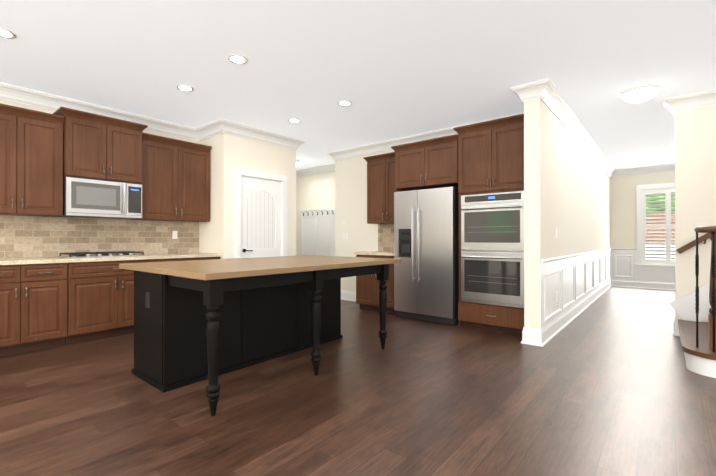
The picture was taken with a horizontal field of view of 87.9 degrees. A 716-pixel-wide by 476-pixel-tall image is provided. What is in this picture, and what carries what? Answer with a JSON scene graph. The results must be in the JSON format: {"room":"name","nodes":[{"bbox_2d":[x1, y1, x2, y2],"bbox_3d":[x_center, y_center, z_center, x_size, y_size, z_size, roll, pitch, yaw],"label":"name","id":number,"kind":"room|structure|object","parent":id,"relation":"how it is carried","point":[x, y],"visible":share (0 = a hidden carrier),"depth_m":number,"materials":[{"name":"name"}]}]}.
{"room":"kitchen","nodes":[
{"label":"kitchen","id":0,"kind":"room"},
{"bbox_2d":[0,99,198,221],"bbox_3d":[-4.411,-0.243,3.256,0.150,2.740,6.160,0,0,40],"label":"wall","id":1,"kind":"structure","parent":0,"point":[52,112],"depth_m":4.21,"materials":[{"name":"beige"}]},
{"bbox_2d":[0,103,63,216],"bbox_3d":[-3.582,-0.781,3.865,0.346,1.078,0.757,0,0,40],"label":"upper cabinet","id":2,"kind":"object","parent":1,"relation":"attached to","point":[42,154],"depth_m":3.84,"materials":[{"name":"brown wood"}]},
{"bbox_2d":[0,82,199,140],"bbox_3d":[-4.263,-1.538,3.235,0.110,0.149,6.010,0,0,40],"label":"crown molding","id":3,"kind":"structure","parent":1,"relation":"attached to","point":[8,92],"depth_m":4.42,"materials":[{"name":"white wood"}]},
{"bbox_2d":[56,107,143,186],"bbox_3d":[-3.068,-1.036,4.433,0.416,0.723,0.764,0,0,40],"label":"upper cabinet","id":4,"kind":"object","parent":1,"relation":"attached to","point":[95,146],"depth_m":4.26,"materials":[{"name":"brown wood"}]},
{"bbox_2d":[59,176,141,218],"bbox_3d":[-3.044,-0.459,4.411,0.457,0.427,0.760,0,0,40],"label":"microwave","id":5,"kind":"object","parent":4,"relation":"attached to","point":[83,197],"visible":0.98,"depth_m":4.25,"materials":[{"name":"grey metal"}]},
{"bbox_2d":[132,133,211,221],"bbox_3d":[-2.553,-0.777,5.110,0.346,1.078,0.929,0,0,40],"label":"upper cabinet","id":6,"kind":"object","parent":1,"relation":"attached to","point":[176,187],"depth_m":4.97,"materials":[{"name":"brown wood"}]},
{"bbox_2d":[172,231,176,238],"bbox_3d":[-2.608,-0.045,5.294,0.005,0.115,0.070,0,0,40],"label":"outlet","id":7,"kind":"object","parent":1,"relation":"attached to","point":[174,234],"visible":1,"depth_m":5.28,"materials":[{"name":"white plastic"}]},
{"bbox_2d":[199,133,295,258],"bbox_3d":[-2.828,-0.233,6.794,3.600,2.740,1.310,0,0,40],"label":"wall","id":8,"kind":"structure","parent":0,"point":[229,153],"depth_m":5.35,"materials":[{"name":"beige paint"}]},
{"bbox_2d":[196,120,218,140],"bbox_3d":[-2.109,-1.532,5.282,0.540,0.149,0.110,0,0,40],"label":"crown molding","id":9,"kind":"structure","parent":8,"relation":"attached to","point":[208,130],"depth_m":5.33,"materials":[{"name":"white wood"}]},
{"bbox_2d":[216,118,303,149],"bbox_3d":[-1.434,-1.531,5.573,0.110,0.149,1.420,0,0,40],"label":"crown molding","id":10,"kind":"structure","parent":8,"relation":"attached to","point":[222,125],"depth_m":5.48,"materials":[{"name":"white wood"}]},
{"bbox_2d":[235,168,286,257],"bbox_3d":[-1.474,0.069,5.653,0.097,2.130,0.940,0,0,40],"label":"door","id":11,"kind":"structure","parent":8,"relation":"attached to","point":[260,214],"depth_m":5.62,"materials":[{"name":"white wood"}]},
{"bbox_2d":[296,172,334,255],"bbox_3d":[0.167,-0.231,7.638,7.140,2.740,0.150,0,0,40],"label":"wall","id":12,"kind":"structure","parent":0,"point":[316,191],"depth_m":8.55,"materials":[{"name":"beige paint"}]},
{"bbox_2d":[296,163,334,177],"bbox_3d":[-1.252,-1.522,8.648,3.370,0.149,0.110,0,0,40],"label":"crown molding","id":13,"kind":"structure","parent":12,"relation":"attached to","point":[328,168],"depth_m":8.39,"materials":[{"name":"white wood"}]},
{"bbox_2d":[300,208,334,255],"bbox_3d":[-0.653,0.155,8.167,1.880,1.629,0.078,0,0,40],"label":"coat rack","id":14,"kind":"object","parent":12,"relation":"attached to","point":[317,232],"visible":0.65,"depth_m":8.41,"materials":[{"name":"white wood"}]},
{"bbox_2d":[0,286,715,475],"bbox_3d":[0.814,1.189,4.212,12.500,0.120,14.300,0,0,40],"label":"floor","id":15,"kind":"structure","parent":0,"point":[607,383],"depth_m":2.46,"materials":[{"name":"brown wood"}]},
{"bbox_2d":[0,263,71,356],"bbox_3d":[-3.479,0.692,3.764,0.629,0.872,0.735,0,0,40],"label":"base cabinet","id":16,"kind":"object","parent":15,"relation":"on","point":[49,298],"depth_m":3.66,"materials":[{"name":"brown wood"}]},
{"bbox_2d":[0,251,215,266],"bbox_3d":[-3.410,0.234,3.839,0.642,0.039,3.978,0,0,40],"label":"countertop","id":17,"kind":"structure","parent":16,"relation":"on","point":[183,254],"depth_m":4.10,"materials":[{"name":"beige stone"}]},
{"bbox_2d":[57,251,147,257],"bbox_3d":[-2.977,0.191,4.353,0.520,0.046,0.760,0,0,40],"label":"cooktop","id":18,"kind":"object","parent":17,"relation":"in","point":[99,254],"visible":1,"depth_m":4.25,"materials":[{"name":"silver metal"}]},
{"bbox_2d":[72,259,163,343],"bbox_3d":[-2.953,0.694,4.400,0.629,0.872,0.915,0,0,40],"label":"base cabinet","id":19,"kind":"object","parent":15,"relation":"on","point":[102,293],"depth_m":4.09,"materials":[{"name":"brown wood"}]},
{"bbox_2d":[164,255,221,261],"bbox_3d":[-2.405,0.696,5.062,0.629,0.872,0.805,0,0,40],"label":"base cabinet","id":20,"kind":"object","parent":15,"relation":"on","point":[217,256],"depth_m":4.80,"materials":[{"name":"brown wood"}]},
{"bbox_2d":[132,264,388,415],"bbox_3d":[-0.781,0.690,3.443,1.264,0.874,1.948,0,0,40],"label":"kitchen island","id":21,"kind":"object","parent":15,"relation":"on","point":[188,331],"visible":0.83,"depth_m":3.01,"materials":[{"name":"black wood"}]},
{"bbox_2d":[119,255,400,279],"bbox_3d":[-0.760,0.231,3.401,1.390,0.040,2.080,0,0,40],"label":"island countertop","id":22,"kind":"structure","parent":21,"relation":"on","point":[213,269],"depth_m":2.89,"materials":[{"name":"brown wood"}]},
{"bbox_2d":[354,224,395,314],"bbox_3d":[0.433,0.450,5.847,0.771,1.369,0.664,0,0,40],"label":"base cabinet","id":23,"kind":"object","parent":15,"relation":"on","point":[367,292],"visible":0.25,"depth_m":5.71,"materials":[{"name":"brown wood"}]},
{"bbox_2d":[394,187,458,324],"bbox_3d":[1.055,0.234,5.243,0.896,1.773,0.748,0,0,40],"label":"refrigerator","id":24,"kind":"object","parent":15,"relation":"on","point":[426,252],"visible":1,"depth_m":4.95,"materials":[{"name":"grey metal"}]},
{"bbox_2d":[453,114,523,334],"bbox_3d":[1.782,-0.138,4.712,0.915,2.538,0.696,0,0,40],"label":"tall cabinet","id":25,"kind":"object","parent":15,"relation":"on","point":[491,156],"visible":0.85,"depth_m":4.48,"materials":[{"name":"brown wood"}]},
{"bbox_2d":[461,191,523,307],"bbox_3d":[1.780,0.132,4.670,0.791,1.342,0.707,0,0,40],"label":"double oven","id":26,"kind":"object","parent":25,"relation":"in","point":[492,248],"visible":0.79,"depth_m":4.42,"materials":[{"name":"grey metal"}]},
{"bbox_2d":[669,226,715,377],"bbox_3d":[3.960,-0.090,3.061,2.137,2.432,1.562,0,0,40],"label":"stairs","id":27,"kind":"structure","parent":15,"relation":"on","point":[695,308],"depth_m":3.17,"materials":[{"name":"white wood"}]},
{"bbox_2d":[0,0,715,169],"bbox_3d":[0.814,-1.671,4.220,12.500,0.120,14.300,0,0,40],"label":"ceiling","id":28,"kind":"structure","parent":0,"point":[391,69],"depth_m":3.39,"materials":[{"name":"white paint"}]},
{"bbox_2d":[0,27,16,38],"bbox_3d":[-2.798,-1.611,2.912,0.180,0.005,0.180,0,0,40],"label":"recessed light","id":29,"kind":"object","parent":28,"relation":"in","point":[6,33],"visible":1,"depth_m":2.94,"materials":[{"name":"white"}]},
{"bbox_2d":[176,85,193,91],"bbox_3d":[-1.856,-1.608,3.989,0.180,0.005,0.180,0,0,40],"label":"recessed light","id":30,"kind":"object","parent":28,"relation":"in","point":[186,88],"visible":1,"depth_m":3.99,"materials":[{"name":"white"}]},
{"bbox_2d":[227,54,247,63],"bbox_3d":[-1.085,-1.610,3.351,0.180,0.005,0.180,0,0,40],"label":"recessed light","id":31,"kind":"object","parent":28,"relation":"in","point":[236,59],"visible":1,"depth_m":3.35,"materials":[{"name":"white"}]},
{"bbox_2d":[288,118,300,122],"bbox_3d":[-0.873,-1.605,5.083,0.180,0.005,0.180,0,0,40],"label":"recessed light","id":32,"kind":"object","parent":28,"relation":"in","point":[293,120],"visible":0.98,"depth_m":5.07,"materials":[{"name":"white"}]},
{"bbox_2d":[337,101,351,105],"bbox_3d":[-0.158,-1.607,4.440,0.180,0.005,0.180,0,0,40],"label":"recessed light","id":33,"kind":"object","parent":28,"relation":"in","point":[344,103],"visible":1,"depth_m":4.44,"materials":[{"name":"white"}]},
{"bbox_2d":[620,83,661,102],"bbox_3d":[3.068,-1.542,4.042,0.364,0.136,0.364,0,0,40],"label":"ceiling light","id":34,"kind":"object","parent":28,"relation":"attached to","point":[640,93],"visible":1,"depth_m":3.95,"materials":[{"name":"white glass"}]},
{"bbox_2d":[335,150,394,291],"bbox_3d":[1.221,-0.235,6.151,3.620,2.740,0.800,0,0,40],"label":"wall","id":35,"kind":"structure","parent":0,"point":[351,192],"depth_m":6.72,"materials":[{"name":"beige paint"}]},
{"bbox_2d":[343,234,347,239],"bbox_3d":[-0.238,-0.021,6.834,0.120,0.115,0.005,0,0,40],"label":"light switch","id":36,"kind":"object","parent":35,"relation":"attached to","point":[345,236],"depth_m":6.82,"materials":[{"name":"white plastic"}]},
{"bbox_2d":[341,290,355,301],"bbox_3d":[-0.056,1.052,6.666,1.046,0.170,0.028,0,0,40],"label":"baseboard","id":37,"kind":"structure","parent":35,"relation":"attached to","point":[345,295],"depth_m":6.76,"materials":[{"name":"white wood"}]},
{"bbox_2d":[363,134,457,315],"bbox_3d":[0.788,-0.093,5.542,1.764,2.453,0.683,0,0,40],"label":"upper cabinet","id":38,"kind":"object","parent":35,"relation":"attached to","point":[427,164],"visible":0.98,"depth_m":5.24,"materials":[{"name":"brown wood"}]},
{"bbox_2d":[327,114,519,160],"bbox_3d":[0.888,-1.530,5.839,3.730,0.149,0.110,0,0,40],"label":"crown molding","id":39,"kind":"structure","parent":35,"relation":"attached to","point":[384,146],"depth_m":6.15,"materials":[{"name":"white wood"}]},
{"bbox_2d":[524,99,609,328],"bbox_3d":[3.888,-0.234,6.410,0.160,2.740,6.400,0,0,40],"label":"wall","id":40,"kind":"structure","parent":0,"point":[566,186],"depth_m":4.40,"materials":[{"name":"beige paint"}]},
{"bbox_2d":[510,84,535,113],"bbox_3d":[1.963,-1.535,4.282,0.130,0.149,0.880,0,0,40],"label":"crown molding","id":41,"kind":"structure","parent":40,"relation":"attached to","point":[524,92],"depth_m":3.95,"materials":[{"name":"white wood"}]},
{"bbox_2d":[521,327,531,343],"bbox_3d":[1.853,1.044,4.094,0.028,0.170,0.298,0,0,40],"label":"baseboard","id":42,"kind":"structure","parent":40,"relation":"attached to","point":[527,332],"depth_m":3.96,"materials":[{"name":"white wood"}]},
{"bbox_2d":[532,78,615,176],"bbox_3d":[3.949,-1.529,6.292,0.130,0.149,6.510,0,0,40],"label":"crown molding","id":43,"kind":"structure","parent":40,"relation":"attached to","point":[547,93],"depth_m":4.75,"materials":[{"name":"white wood"}]},
{"bbox_2d":[538,279,611,346],"bbox_3d":[3.952,1.051,6.336,0.028,0.170,6.428,0,0,40],"label":"baseboard","id":44,"kind":"structure","parent":40,"relation":"attached to","point":[542,337],"depth_m":4.90,"materials":[{"name":"white wood"}]},
{"bbox_2d":[540,248,611,329],"bbox_3d":[3.962,0.601,6.346,0.032,0.730,6.400,0,0,40],"label":"trim","id":45,"kind":"structure","parent":40,"relation":"attached to","point":[572,280],"depth_m":5.03,"materials":[{"name":"white wood"}]},
{"bbox_2d":[610,171,674,264],"bbox_3d":[7.979,-0.232,7.277,5.360,2.740,0.150,0,0,40],"label":"wall","id":46,"kind":"structure","parent":0,"point":[623,215],"depth_m":8.62,"materials":[{"name":"beige paint"}]},
{"bbox_2d":[612,279,674,290],"bbox_3d":[7.941,1.053,7.188,5.010,0.170,0.028,0,0,40],"label":"baseboard","id":47,"kind":"structure","parent":46,"relation":"attached to","point":[615,282],"depth_m":8.40,"materials":[{"name":"white wood"}]},
{"bbox_2d":[612,248,674,282],"bbox_3d":[7.940,0.603,7.188,5.010,0.730,0.032,0,0,40],"label":"trim","id":48,"kind":"structure","parent":46,"relation":"attached to","point":[622,258],"depth_m":8.55,"materials":[{"name":"white wood"}]},
{"bbox_2d":[616,164,674,176],"bbox_3d":[7.950,-1.527,7.136,4.920,0.149,0.110,0,0,40],"label":"crown molding","id":49,"kind":"structure","parent":46,"relation":"attached to","point":[669,167],"depth_m":8.35,"materials":[{"name":"white wood"}]},
{"bbox_2d":[635,183,674,270],"bbox_3d":[6.840,-0.241,8.190,1.150,1.925,0.195,0,0,40],"label":"window shutters","id":50,"kind":"object","parent":46,"relation":"attached to","point":[668,263],"visible":0.69,"depth_m":8.31,"materials":[{"name":"white wood"}]},
{"bbox_2d":[675,106,715,321],"bbox_3d":[5.309,-0.244,3.061,4.100,2.740,0.150,0,0,40],"label":"wall","id":51,"kind":"structure","parent":0,"point":[695,167],"depth_m":4.21,"materials":[{"name":"beige paint"}]},
{"bbox_2d":[663,89,715,113],"bbox_3d":[5.130,-1.539,3.051,4.060,0.149,0.120,0,0,40],"label":"crown molding","id":52,"kind":"structure","parent":51,"relation":"attached to","point":[703,99],"depth_m":4.18,"materials":[{"name":"white wood"}]},
{"label":"outside","id":53,"kind":"structure","parent":0,"visible":0},
{"bbox_2d":[645,192,674,259],"bbox_3d":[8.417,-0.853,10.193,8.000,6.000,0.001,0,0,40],"label":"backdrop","id":54,"kind":"structure","parent":53,"point":[658,228],"depth_m":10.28,"materials":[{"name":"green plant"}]}
]}

